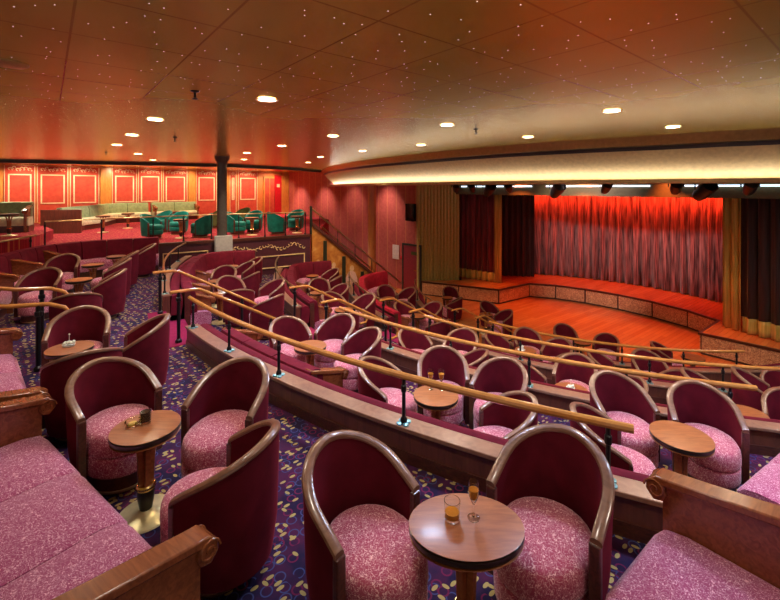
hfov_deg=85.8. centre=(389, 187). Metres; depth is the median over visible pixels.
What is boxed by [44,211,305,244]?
railing
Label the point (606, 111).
recessed light
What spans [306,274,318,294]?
cocktail table
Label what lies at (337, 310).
cocktail table
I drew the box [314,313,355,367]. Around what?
tub chair
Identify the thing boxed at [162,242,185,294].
rail
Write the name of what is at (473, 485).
champagne flute
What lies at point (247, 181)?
wall panel
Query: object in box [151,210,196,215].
seat cushion
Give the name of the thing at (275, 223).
lounge chair
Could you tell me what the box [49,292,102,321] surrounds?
tub chair
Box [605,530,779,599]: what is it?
seat cushion
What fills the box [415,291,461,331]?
parapet
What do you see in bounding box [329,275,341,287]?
tub chair
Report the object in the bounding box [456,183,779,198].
beam
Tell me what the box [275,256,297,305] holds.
rail
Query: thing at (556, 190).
stage light
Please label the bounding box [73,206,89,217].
cushion
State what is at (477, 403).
seat cushion
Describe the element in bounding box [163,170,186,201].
wall panel
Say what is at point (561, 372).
tub chair
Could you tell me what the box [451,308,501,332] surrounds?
handrail
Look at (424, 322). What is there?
seat cushion
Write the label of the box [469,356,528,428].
tub chair
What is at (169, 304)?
parapet
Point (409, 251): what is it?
door
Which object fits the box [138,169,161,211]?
wall panel
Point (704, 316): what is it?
stage
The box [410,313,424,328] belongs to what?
cocktail table
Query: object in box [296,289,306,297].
cushion
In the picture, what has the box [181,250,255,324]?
banquette
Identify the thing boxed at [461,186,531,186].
light strip
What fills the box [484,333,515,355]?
tub chair
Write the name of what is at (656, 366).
tub chair
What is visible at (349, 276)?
rail
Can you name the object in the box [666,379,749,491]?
tub chair
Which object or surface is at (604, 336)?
tub chair
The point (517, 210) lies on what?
curtain
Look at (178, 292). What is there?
handrail
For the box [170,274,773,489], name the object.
floor
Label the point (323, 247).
stair
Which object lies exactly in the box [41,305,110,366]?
tub chair
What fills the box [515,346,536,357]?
cocktail table
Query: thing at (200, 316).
seat cushion
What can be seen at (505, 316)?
tub chair
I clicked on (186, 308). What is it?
cushion
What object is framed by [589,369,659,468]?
tub chair
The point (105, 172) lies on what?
trim
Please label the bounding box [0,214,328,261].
floor
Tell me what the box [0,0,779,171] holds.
ceiling
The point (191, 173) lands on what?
trim
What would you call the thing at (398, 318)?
cushion
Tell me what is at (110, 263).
seat cushion
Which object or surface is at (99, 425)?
seat cushion
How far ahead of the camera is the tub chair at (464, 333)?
7.93 m
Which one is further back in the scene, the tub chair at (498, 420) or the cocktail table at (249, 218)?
the cocktail table at (249, 218)
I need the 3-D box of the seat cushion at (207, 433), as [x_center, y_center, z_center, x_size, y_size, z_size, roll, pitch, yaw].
[-1.310,1.916,3.239,0.494,0.178,0.594,0,0,15]
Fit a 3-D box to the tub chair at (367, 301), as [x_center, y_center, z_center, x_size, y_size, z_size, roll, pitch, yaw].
[-0.696,3.074,10.382,0.715,0.852,0.636,0,0,-40]
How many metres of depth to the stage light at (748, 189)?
9.35 m
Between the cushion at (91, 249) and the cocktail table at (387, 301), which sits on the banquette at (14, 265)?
the cushion at (91, 249)
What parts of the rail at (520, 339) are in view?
post, post, post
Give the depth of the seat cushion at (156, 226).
13.51 m
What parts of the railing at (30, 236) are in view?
handrail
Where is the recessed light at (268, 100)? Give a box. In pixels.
[256,98,277,102]
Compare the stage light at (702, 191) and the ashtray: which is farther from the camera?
the stage light at (702, 191)
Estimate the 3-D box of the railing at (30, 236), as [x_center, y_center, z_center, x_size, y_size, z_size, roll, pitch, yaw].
[-9.276,1.405,9.570,0.156,0.491,2.048,0,0,22]
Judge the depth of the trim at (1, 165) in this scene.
17.51 m
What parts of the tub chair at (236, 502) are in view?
arm post, arm post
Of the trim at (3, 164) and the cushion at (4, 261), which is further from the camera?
the trim at (3, 164)
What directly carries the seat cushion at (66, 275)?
on the tub chair at (69, 263)
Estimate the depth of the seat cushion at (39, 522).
2.33 m
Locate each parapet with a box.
[159,234,310,285]
[162,255,195,315]
[185,323,779,543]
[273,268,309,322]
[347,281,394,331]
[355,330,779,456]
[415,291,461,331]
[429,336,727,404]
[481,335,779,381]
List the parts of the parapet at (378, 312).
panel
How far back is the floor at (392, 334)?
9.83 m
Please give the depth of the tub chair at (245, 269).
11.68 m
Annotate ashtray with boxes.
[124,417,139,428]
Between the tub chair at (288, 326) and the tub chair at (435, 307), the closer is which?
the tub chair at (288, 326)
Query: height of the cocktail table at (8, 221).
0.622 m
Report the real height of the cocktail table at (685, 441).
0.622 m
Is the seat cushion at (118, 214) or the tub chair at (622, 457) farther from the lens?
the seat cushion at (118, 214)
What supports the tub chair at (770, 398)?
on the floor at (392, 334)
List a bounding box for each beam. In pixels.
[0,159,320,171]
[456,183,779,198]
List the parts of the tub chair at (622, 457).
arm post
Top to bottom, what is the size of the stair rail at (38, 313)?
1.226 m
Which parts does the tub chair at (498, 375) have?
arm post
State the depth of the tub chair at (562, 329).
11.89 m
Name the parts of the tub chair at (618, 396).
arm post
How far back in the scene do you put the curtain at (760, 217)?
11.69 m
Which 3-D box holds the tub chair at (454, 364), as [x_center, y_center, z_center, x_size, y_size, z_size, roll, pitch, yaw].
[0.650,2.474,5.152,0.636,0.852,0.715,0,0,4]
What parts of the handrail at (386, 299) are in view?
post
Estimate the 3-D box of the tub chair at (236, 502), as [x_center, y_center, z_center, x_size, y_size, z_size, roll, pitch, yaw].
[-1.029,1.874,2.552,0.715,0.852,0.636,0,0,10]
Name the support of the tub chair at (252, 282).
on the floor at (757, 462)
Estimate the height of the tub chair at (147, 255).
0.852 m
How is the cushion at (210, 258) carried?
on the banquette at (201, 266)
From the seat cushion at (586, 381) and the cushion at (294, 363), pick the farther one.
the seat cushion at (586, 381)
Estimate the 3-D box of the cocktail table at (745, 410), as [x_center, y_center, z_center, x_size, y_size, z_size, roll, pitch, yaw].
[4.563,3.189,5.376,0.452,0.622,0.452,0,0,0]
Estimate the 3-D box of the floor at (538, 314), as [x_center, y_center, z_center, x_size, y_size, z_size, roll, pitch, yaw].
[8.000,4.800,12.000,32.000,0.200,36.000,0,0,0]
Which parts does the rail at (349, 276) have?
handrail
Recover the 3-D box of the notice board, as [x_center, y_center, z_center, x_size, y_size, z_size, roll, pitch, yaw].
[0.272,3.015,19.808,0.028,0.670,0.440,0,0,-44]
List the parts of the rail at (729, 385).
post, post, post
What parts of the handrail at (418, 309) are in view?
post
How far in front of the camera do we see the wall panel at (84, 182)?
19.54 m
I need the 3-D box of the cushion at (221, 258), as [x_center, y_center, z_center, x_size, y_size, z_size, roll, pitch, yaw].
[-5.098,2.225,12.937,0.609,0.550,0.297,0,0,-31]
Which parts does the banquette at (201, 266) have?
arm panel, arm panel, arm panel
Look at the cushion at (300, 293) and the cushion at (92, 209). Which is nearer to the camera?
the cushion at (300, 293)
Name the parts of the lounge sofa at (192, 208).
arm panel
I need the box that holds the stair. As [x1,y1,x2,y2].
[310,206,400,293]
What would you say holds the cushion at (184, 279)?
on the banquette at (201, 266)
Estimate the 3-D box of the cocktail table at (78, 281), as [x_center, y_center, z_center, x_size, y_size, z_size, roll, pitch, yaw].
[-5.719,1.989,7.724,0.412,0.622,0.412,0,0,0]
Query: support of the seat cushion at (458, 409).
on the tub chair at (454, 364)
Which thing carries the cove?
attached to the ceiling
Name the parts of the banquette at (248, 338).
arm panel, arm panel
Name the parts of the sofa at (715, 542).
arm panel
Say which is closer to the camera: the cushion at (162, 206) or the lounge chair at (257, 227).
the lounge chair at (257, 227)
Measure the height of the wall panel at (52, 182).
2.470 m
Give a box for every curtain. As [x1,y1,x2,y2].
[459,194,501,282]
[502,195,533,276]
[534,195,722,301]
[723,198,779,341]
[741,198,742,315]
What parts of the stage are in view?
scroll panel, scroll panel, scroll panel, scroll panel, scroll panel, scroll panel, scroll panel, scroll panel, scroll panel, scroll panel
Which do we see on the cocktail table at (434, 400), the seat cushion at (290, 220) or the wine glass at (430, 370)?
the wine glass at (430, 370)
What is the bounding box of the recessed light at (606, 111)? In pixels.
[602,110,622,112]
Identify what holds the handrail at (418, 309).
on the floor
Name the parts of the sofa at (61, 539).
arm panel, arm panel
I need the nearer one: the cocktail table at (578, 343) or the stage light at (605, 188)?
the cocktail table at (578, 343)
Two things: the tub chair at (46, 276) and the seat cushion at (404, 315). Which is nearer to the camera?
the tub chair at (46, 276)
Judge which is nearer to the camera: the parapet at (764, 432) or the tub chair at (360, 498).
the tub chair at (360, 498)
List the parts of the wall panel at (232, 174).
molding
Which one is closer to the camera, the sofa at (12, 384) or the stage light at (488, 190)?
the sofa at (12, 384)
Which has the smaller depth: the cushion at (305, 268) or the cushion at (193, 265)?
the cushion at (193, 265)
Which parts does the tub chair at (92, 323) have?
arm post, arm post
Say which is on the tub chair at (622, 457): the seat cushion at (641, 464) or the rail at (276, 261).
the seat cushion at (641, 464)
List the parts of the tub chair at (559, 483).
arm post, arm post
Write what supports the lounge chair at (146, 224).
on the floor at (114, 231)
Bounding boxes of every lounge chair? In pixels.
[140,214,162,238]
[156,210,172,232]
[168,211,188,234]
[190,213,212,237]
[212,211,216,228]
[227,212,245,234]
[236,207,250,218]
[244,210,262,232]
[267,212,286,234]
[287,209,303,230]
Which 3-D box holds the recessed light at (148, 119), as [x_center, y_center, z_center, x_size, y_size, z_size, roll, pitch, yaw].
[-3.417,-0.990,6.107,0.244,0.012,0.244,0,0,0]
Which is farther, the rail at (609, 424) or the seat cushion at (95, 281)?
the seat cushion at (95, 281)
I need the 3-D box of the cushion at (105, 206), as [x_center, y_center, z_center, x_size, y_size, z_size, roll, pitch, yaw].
[-13.248,0.990,19.464,0.257,0.520,0.882,0,0,-20]
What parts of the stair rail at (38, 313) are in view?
handrail, post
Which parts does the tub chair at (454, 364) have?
arm post, arm post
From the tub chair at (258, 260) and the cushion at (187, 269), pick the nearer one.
the cushion at (187, 269)
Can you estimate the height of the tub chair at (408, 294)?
0.852 m
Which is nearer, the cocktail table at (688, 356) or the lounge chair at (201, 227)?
the cocktail table at (688, 356)
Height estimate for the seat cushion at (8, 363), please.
0.260 m
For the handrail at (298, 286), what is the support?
on the floor at (392, 334)
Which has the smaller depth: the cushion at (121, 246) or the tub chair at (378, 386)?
the tub chair at (378, 386)
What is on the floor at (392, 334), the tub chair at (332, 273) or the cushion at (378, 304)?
the tub chair at (332, 273)
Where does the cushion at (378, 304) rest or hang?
on the banquette at (370, 282)
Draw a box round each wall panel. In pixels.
[4,165,34,221]
[37,166,67,221]
[70,167,98,206]
[112,168,136,202]
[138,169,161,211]
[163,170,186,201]
[196,171,216,213]
[230,172,235,212]
[238,172,256,210]
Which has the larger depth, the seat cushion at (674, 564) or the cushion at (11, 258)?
the cushion at (11, 258)
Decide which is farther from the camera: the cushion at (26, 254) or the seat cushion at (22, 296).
the cushion at (26, 254)
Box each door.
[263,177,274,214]
[402,243,421,291]
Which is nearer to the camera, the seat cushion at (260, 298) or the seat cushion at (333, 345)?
the seat cushion at (333, 345)
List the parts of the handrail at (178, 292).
post, handrail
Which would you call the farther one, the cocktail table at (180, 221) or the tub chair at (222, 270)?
the cocktail table at (180, 221)
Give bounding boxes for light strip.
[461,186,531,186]
[546,185,649,186]
[685,184,779,186]
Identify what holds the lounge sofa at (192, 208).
on the floor at (114, 231)
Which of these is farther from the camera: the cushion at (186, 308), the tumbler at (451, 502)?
the cushion at (186, 308)
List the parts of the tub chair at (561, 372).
arm post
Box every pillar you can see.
[214,156,232,251]
[368,186,375,272]
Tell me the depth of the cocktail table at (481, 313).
13.54 m
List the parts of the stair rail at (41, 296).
handrail, post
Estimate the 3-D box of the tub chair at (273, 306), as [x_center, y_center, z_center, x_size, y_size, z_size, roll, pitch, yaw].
[-2.425,2.474,8.229,0.715,0.852,0.636,0,0,25]
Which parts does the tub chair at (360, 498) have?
arm post, arm post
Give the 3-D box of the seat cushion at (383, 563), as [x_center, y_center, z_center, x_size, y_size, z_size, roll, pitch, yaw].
[-0.079,1.916,2.203,0.594,0.178,0.494,0,0,42]
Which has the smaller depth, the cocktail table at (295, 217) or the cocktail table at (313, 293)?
the cocktail table at (313, 293)
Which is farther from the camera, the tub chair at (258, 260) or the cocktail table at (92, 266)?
the tub chair at (258, 260)
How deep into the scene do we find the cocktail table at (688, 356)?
10.11 m
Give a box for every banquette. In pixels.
[0,237,158,317]
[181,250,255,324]
[221,328,349,387]
[287,260,332,329]
[359,271,411,333]
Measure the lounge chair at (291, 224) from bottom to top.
0.812 m
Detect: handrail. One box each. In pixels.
[153,270,256,328]
[169,288,275,342]
[289,285,367,324]
[320,299,398,340]
[379,298,438,331]
[409,308,458,328]
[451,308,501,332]
[474,315,513,337]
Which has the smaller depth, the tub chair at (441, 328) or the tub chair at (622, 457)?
the tub chair at (622, 457)
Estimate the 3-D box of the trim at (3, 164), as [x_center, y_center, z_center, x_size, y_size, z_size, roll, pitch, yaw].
[-12.047,0.325,21.621,15.382,2.650,0.081,0,0,-44]
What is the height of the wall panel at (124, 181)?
2.470 m
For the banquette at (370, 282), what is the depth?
14.49 m
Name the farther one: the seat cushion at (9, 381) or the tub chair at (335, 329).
the tub chair at (335, 329)
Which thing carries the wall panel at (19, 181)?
attached to the wall at (260, 175)
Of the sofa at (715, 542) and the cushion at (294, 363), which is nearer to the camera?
the sofa at (715, 542)
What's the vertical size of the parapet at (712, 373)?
0.900 m
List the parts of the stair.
newel post, wall rail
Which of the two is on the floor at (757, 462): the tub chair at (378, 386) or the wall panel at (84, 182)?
the tub chair at (378, 386)
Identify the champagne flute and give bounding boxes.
[467,477,479,522]
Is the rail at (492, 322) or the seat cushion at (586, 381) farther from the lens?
the rail at (492, 322)
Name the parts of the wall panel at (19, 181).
panel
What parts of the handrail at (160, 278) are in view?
post, handrail, post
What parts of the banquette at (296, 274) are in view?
arm panel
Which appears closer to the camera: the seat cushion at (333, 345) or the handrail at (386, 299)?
the seat cushion at (333, 345)
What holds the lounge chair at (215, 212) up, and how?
on the floor at (114, 231)
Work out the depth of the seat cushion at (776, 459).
3.81 m
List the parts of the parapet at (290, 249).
molding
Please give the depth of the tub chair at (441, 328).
10.32 m
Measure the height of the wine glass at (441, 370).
0.230 m
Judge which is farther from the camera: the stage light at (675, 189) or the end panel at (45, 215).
the end panel at (45, 215)
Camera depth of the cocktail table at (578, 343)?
11.02 m
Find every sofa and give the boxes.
[0,202,33,232]
[0,327,49,401]
[0,394,221,599]
[56,203,150,229]
[150,202,199,218]
[605,468,779,599]
[737,453,779,503]
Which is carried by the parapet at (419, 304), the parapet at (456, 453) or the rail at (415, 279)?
the rail at (415, 279)
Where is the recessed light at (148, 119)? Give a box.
[145,118,163,121]
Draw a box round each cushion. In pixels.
[0,202,33,216]
[0,216,32,225]
[0,251,21,273]
[0,256,8,273]
[0,283,15,309]
[0,354,21,375]
[0,372,25,391]
[0,436,79,502]
[0,472,127,587]
[0,522,151,599]
[11,248,37,261]
[17,290,52,303]
[29,244,56,263]
[49,340,102,361]
[54,241,81,259]
[56,207,73,209]
[62,272,73,283]
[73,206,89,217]
[80,239,105,259]
[80,257,107,272]
[82,215,108,224]
[86,404,152,458]
[88,205,97,216]
[91,277,101,287]
[96,204,103,214]
[102,204,108,213]
[103,213,117,220]
[105,203,126,212]
[107,238,132,255]
[108,212,150,217]
[108,253,158,267]
[127,203,147,212]
[133,237,158,253]
[149,224,162,229]
[151,202,173,211]
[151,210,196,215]
[160,467,225,539]
[169,221,178,226]
[174,202,195,210]
[181,271,192,281]
[181,276,191,284]
[181,282,197,314]
[181,409,247,471]
[183,267,194,282]
[185,262,196,282]
[189,258,200,270]
[190,310,211,324]
[193,255,206,271]
[200,252,215,270]
[214,251,233,267]
[221,328,253,343]
[234,250,254,265]
[235,221,245,226]
[243,340,282,358]
[246,220,258,224]
[254,295,268,305]
[272,354,322,379]
[280,343,306,361]
[287,270,294,277]
[287,274,294,280]
[288,218,299,223]
[288,267,296,281]
[288,279,295,283]
[289,263,299,279]
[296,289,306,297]
[297,262,313,277]
[297,279,305,283]
[300,276,320,284]
[301,295,319,323]
[313,260,331,275]
[314,319,324,329]
[314,339,342,361]
[329,307,338,316]
[330,504,427,599]
[333,353,361,378]
[359,276,368,289]
[363,273,375,289]
[369,285,390,295]
[375,271,387,286]
[376,301,388,307]
[380,387,416,412]
[381,297,394,305]
[384,306,401,329]
[401,314,415,325]
[419,315,433,325]
[430,380,463,414]
[473,392,501,423]
[473,425,512,437]
[491,321,502,330]
[497,496,590,599]
[521,346,539,360]
[560,379,589,391]
[597,348,615,359]
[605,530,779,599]
[606,411,658,456]
[611,443,655,474]
[671,358,682,365]
[683,423,741,472]
[768,453,779,463]
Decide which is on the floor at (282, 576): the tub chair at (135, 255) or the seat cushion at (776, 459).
the tub chair at (135, 255)
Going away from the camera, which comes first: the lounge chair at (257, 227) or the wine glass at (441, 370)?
the wine glass at (441, 370)
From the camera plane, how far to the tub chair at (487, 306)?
14.26 m
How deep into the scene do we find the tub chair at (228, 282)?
9.85 m
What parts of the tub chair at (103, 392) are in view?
arm post, arm post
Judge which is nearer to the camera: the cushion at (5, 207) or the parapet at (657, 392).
the parapet at (657, 392)
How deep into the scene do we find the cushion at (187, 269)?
10.17 m
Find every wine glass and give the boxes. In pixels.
[428,368,433,389]
[438,368,443,390]
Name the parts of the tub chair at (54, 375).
arm post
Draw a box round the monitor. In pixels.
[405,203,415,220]
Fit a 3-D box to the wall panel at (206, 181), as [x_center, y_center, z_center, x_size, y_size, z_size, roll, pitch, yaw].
[-10.216,0.265,23.403,1.118,2.470,0.068,0,0,-44]
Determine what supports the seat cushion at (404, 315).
on the tub chair at (404, 311)
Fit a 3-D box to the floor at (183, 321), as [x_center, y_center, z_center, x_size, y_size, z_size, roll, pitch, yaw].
[-3.468,2.700,7.109,0.356,0.400,2.055,0,0,-36]
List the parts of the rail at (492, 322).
handrail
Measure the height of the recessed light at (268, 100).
0.012 m
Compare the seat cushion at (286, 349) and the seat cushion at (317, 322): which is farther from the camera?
the seat cushion at (317, 322)
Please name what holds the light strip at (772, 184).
attached to the beam at (655, 190)
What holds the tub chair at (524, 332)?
on the floor
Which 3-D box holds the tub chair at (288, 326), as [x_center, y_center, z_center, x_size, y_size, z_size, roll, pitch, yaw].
[-1.526,2.474,6.463,0.636,0.852,0.715,0,0,-35]
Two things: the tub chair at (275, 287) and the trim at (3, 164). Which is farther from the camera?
the trim at (3, 164)
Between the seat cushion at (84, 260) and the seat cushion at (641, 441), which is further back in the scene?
the seat cushion at (84, 260)
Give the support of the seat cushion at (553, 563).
on the tub chair at (559, 483)
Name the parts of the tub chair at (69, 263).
arm post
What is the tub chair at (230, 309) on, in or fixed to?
on the floor at (757, 462)
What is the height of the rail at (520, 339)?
0.428 m
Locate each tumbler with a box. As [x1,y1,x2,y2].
[139,407,151,424]
[444,494,459,523]
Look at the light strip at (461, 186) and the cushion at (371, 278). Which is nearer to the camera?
the cushion at (371, 278)
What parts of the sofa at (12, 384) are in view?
arm panel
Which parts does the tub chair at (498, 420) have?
arm post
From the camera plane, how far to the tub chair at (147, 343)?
4.60 m
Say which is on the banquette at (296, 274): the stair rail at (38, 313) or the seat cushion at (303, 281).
the seat cushion at (303, 281)
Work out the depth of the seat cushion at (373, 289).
15.11 m
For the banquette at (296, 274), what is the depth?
12.16 m
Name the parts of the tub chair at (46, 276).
arm post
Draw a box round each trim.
[0,164,2,201]
[3,164,281,223]
[100,167,110,203]
[188,170,195,201]
[227,171,229,211]
[281,172,288,213]
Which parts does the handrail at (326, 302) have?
post, post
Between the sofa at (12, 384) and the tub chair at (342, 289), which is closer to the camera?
the sofa at (12, 384)
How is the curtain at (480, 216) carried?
hanging from the beam at (655, 190)
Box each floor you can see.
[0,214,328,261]
[0,223,52,252]
[0,266,646,599]
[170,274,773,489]
[171,319,187,339]
[306,292,397,344]
[395,287,742,366]
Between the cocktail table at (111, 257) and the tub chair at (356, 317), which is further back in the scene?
the cocktail table at (111, 257)
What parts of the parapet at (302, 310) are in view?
panel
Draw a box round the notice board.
[392,244,398,259]
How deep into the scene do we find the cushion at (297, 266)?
13.96 m
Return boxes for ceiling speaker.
[0,58,28,68]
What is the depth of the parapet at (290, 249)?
14.05 m
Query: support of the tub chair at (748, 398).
on the floor at (392, 334)
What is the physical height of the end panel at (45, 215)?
0.860 m
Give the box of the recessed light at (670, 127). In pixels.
[665,126,681,128]
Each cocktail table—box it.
[0,213,19,235]
[44,340,93,360]
[65,277,92,291]
[81,263,103,291]
[95,215,110,232]
[106,255,125,263]
[108,410,180,533]
[121,213,134,228]
[173,219,188,238]
[208,279,216,307]
[210,291,224,324]
[245,217,258,235]
[290,216,303,232]
[294,340,325,365]
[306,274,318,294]
[310,291,323,304]
[334,307,352,313]
[382,297,393,306]
[409,493,524,599]
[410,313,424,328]
[414,385,457,419]
[442,296,452,304]
[479,312,492,334]
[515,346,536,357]
[555,382,587,390]
[572,340,590,353]
[649,420,714,475]
[681,353,705,366]
[736,404,769,418]
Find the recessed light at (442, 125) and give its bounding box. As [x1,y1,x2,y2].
[439,124,454,126]
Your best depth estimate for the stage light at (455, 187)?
15.24 m
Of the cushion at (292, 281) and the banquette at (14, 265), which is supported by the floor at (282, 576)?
the banquette at (14, 265)
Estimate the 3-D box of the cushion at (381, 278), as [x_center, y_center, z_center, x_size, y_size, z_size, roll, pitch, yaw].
[-0.365,3.425,15.733,0.567,0.550,0.250,0,0,-39]
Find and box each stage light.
[451,185,460,192]
[467,185,476,192]
[482,185,495,196]
[504,184,513,192]
[549,184,565,198]
[599,184,612,193]
[668,184,684,194]
[692,183,718,200]
[740,183,759,195]
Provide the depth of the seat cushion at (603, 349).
10.93 m
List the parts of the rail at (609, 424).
post, post, post, clover plate, post, clover plate, post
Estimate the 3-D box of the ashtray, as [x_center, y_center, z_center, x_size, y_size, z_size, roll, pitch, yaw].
[-1.819,1.661,2.969,0.100,0.035,0.095,0,0,0]
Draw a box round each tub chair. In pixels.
[14,267,62,323]
[39,347,123,442]
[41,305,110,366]
[42,253,80,294]
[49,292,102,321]
[64,356,162,495]
[90,268,126,318]
[91,257,131,294]
[102,250,138,287]
[122,313,170,384]
[137,243,156,278]
[160,419,280,599]
[181,356,269,477]
[210,265,236,291]
[215,275,245,309]
[223,289,254,328]
[236,261,254,278]
[242,271,259,297]
[249,294,283,339]
[250,256,262,282]
[254,278,284,305]
[269,315,312,362]
[301,430,427,599]
[308,277,330,305]
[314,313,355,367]
[321,268,338,281]
[321,291,347,316]
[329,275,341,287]
[329,283,348,302]
[333,326,381,392]
[349,311,359,330]
[351,293,375,329]
[357,356,416,412]
[377,284,396,308]
[394,300,416,326]
[397,287,415,306]
[398,326,433,352]
[417,345,469,425]
[419,301,441,330]
[425,319,450,335]
[442,286,459,305]
[442,327,478,354]
[443,297,462,320]
[463,348,488,367]
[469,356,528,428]
[473,390,537,439]
[479,300,498,330]
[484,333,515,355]
[486,423,614,599]
[491,309,512,334]
[513,326,542,360]
[516,359,546,382]
[540,337,572,361]
[552,352,597,391]
[553,323,578,352]
[569,402,655,474]
[587,352,614,370]
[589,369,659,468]
[592,332,619,360]
[624,374,648,392]
[631,348,668,372]
[650,341,682,365]
[652,369,679,381]
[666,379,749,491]
[680,367,716,387]
[730,366,770,411]
[760,370,779,387]
[761,386,779,419]
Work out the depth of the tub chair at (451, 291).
16.39 m
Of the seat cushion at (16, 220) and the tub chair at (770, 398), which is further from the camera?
the seat cushion at (16, 220)
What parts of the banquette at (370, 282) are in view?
arm panel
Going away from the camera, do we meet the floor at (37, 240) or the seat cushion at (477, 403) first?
the seat cushion at (477, 403)
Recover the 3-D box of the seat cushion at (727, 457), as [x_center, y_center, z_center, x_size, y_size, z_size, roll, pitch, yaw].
[3.117,2.516,4.115,0.494,0.178,0.594,0,0,18]
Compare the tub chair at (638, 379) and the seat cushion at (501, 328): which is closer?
the tub chair at (638, 379)
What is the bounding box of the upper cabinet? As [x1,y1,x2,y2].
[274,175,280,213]
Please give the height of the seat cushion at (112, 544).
0.260 m
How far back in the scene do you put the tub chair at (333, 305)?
10.77 m
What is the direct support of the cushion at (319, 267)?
on the banquette at (296, 274)
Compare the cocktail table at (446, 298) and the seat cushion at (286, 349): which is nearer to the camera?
the seat cushion at (286, 349)
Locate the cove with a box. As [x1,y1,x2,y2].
[322,128,779,185]
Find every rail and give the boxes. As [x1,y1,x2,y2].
[0,286,68,339]
[0,302,68,371]
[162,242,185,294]
[188,296,633,488]
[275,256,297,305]
[339,306,757,398]
[348,272,385,316]
[414,279,458,318]
[423,314,779,392]
[489,321,744,366]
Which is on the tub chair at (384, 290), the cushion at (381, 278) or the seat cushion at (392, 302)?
the seat cushion at (392, 302)
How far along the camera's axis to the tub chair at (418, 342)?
7.98 m
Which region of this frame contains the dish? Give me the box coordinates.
[62,333,75,347]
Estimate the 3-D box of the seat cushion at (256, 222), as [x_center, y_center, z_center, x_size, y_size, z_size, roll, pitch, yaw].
[-5.058,1.266,15.500,0.494,0.178,0.594,0,0,4]
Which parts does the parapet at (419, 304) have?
panel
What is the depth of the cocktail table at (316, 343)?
6.04 m
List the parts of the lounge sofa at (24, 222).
arm panel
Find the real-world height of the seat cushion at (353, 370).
0.178 m
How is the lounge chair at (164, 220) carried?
on the floor at (114, 231)
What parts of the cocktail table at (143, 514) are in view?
stem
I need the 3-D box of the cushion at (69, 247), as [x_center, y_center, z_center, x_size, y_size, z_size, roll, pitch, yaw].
[-8.154,1.640,10.599,0.287,0.520,0.601,0,0,26]
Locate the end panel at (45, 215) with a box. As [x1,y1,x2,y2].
[40,209,81,233]
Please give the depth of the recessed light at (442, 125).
6.67 m
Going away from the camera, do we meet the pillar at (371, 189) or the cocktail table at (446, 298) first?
the cocktail table at (446, 298)
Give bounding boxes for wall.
[3,165,280,221]
[289,171,416,288]
[417,185,458,291]
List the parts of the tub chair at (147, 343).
arm post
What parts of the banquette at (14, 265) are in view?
arm panel, arm panel, arm panel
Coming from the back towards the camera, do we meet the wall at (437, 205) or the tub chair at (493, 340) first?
the wall at (437, 205)
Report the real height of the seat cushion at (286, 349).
0.178 m
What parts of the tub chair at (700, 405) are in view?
arm post, arm post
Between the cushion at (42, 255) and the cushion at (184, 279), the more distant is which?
the cushion at (42, 255)
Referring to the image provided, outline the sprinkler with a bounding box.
[190,90,199,99]
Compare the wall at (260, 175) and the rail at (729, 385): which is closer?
the rail at (729, 385)
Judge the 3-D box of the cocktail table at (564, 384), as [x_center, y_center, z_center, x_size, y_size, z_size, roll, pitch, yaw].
[2.590,3.189,6.005,0.462,0.622,0.462,0,0,0]
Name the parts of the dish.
dish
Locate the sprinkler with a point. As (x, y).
(193, 91)
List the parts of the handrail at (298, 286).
post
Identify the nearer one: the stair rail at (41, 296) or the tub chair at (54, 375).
the tub chair at (54, 375)
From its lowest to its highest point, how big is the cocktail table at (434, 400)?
0.622 m
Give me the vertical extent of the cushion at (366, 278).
0.550 m
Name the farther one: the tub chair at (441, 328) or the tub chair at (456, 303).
the tub chair at (456, 303)
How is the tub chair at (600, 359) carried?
on the floor
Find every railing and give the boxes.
[0,234,35,246]
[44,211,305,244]
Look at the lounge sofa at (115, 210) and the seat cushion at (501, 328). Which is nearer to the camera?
the seat cushion at (501, 328)
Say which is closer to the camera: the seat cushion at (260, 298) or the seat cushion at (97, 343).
the seat cushion at (97, 343)
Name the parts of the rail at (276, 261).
handrail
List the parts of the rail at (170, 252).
post, handrail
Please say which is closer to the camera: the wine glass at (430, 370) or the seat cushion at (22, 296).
the wine glass at (430, 370)
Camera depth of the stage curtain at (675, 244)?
17.70 m
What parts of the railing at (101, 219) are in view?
post, handrail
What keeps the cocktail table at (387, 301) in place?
on the floor
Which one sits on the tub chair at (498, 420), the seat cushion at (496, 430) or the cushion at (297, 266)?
the seat cushion at (496, 430)
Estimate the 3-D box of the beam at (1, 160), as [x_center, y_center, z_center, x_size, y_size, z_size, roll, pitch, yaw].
[-8.229,-0.940,18.212,13.914,0.120,2.770,0,0,-42]
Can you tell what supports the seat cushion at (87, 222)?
on the lounge sofa at (115, 210)
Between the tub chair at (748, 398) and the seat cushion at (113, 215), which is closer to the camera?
the tub chair at (748, 398)
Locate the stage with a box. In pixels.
[421,273,779,365]
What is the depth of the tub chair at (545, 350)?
9.12 m
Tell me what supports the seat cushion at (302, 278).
on the banquette at (296, 274)
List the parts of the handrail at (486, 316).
post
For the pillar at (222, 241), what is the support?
on the floor at (114, 231)
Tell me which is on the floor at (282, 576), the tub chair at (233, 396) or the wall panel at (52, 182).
the tub chair at (233, 396)
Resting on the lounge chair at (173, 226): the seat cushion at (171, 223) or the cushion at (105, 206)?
the seat cushion at (171, 223)
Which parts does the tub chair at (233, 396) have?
arm post, arm post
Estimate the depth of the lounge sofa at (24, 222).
12.89 m

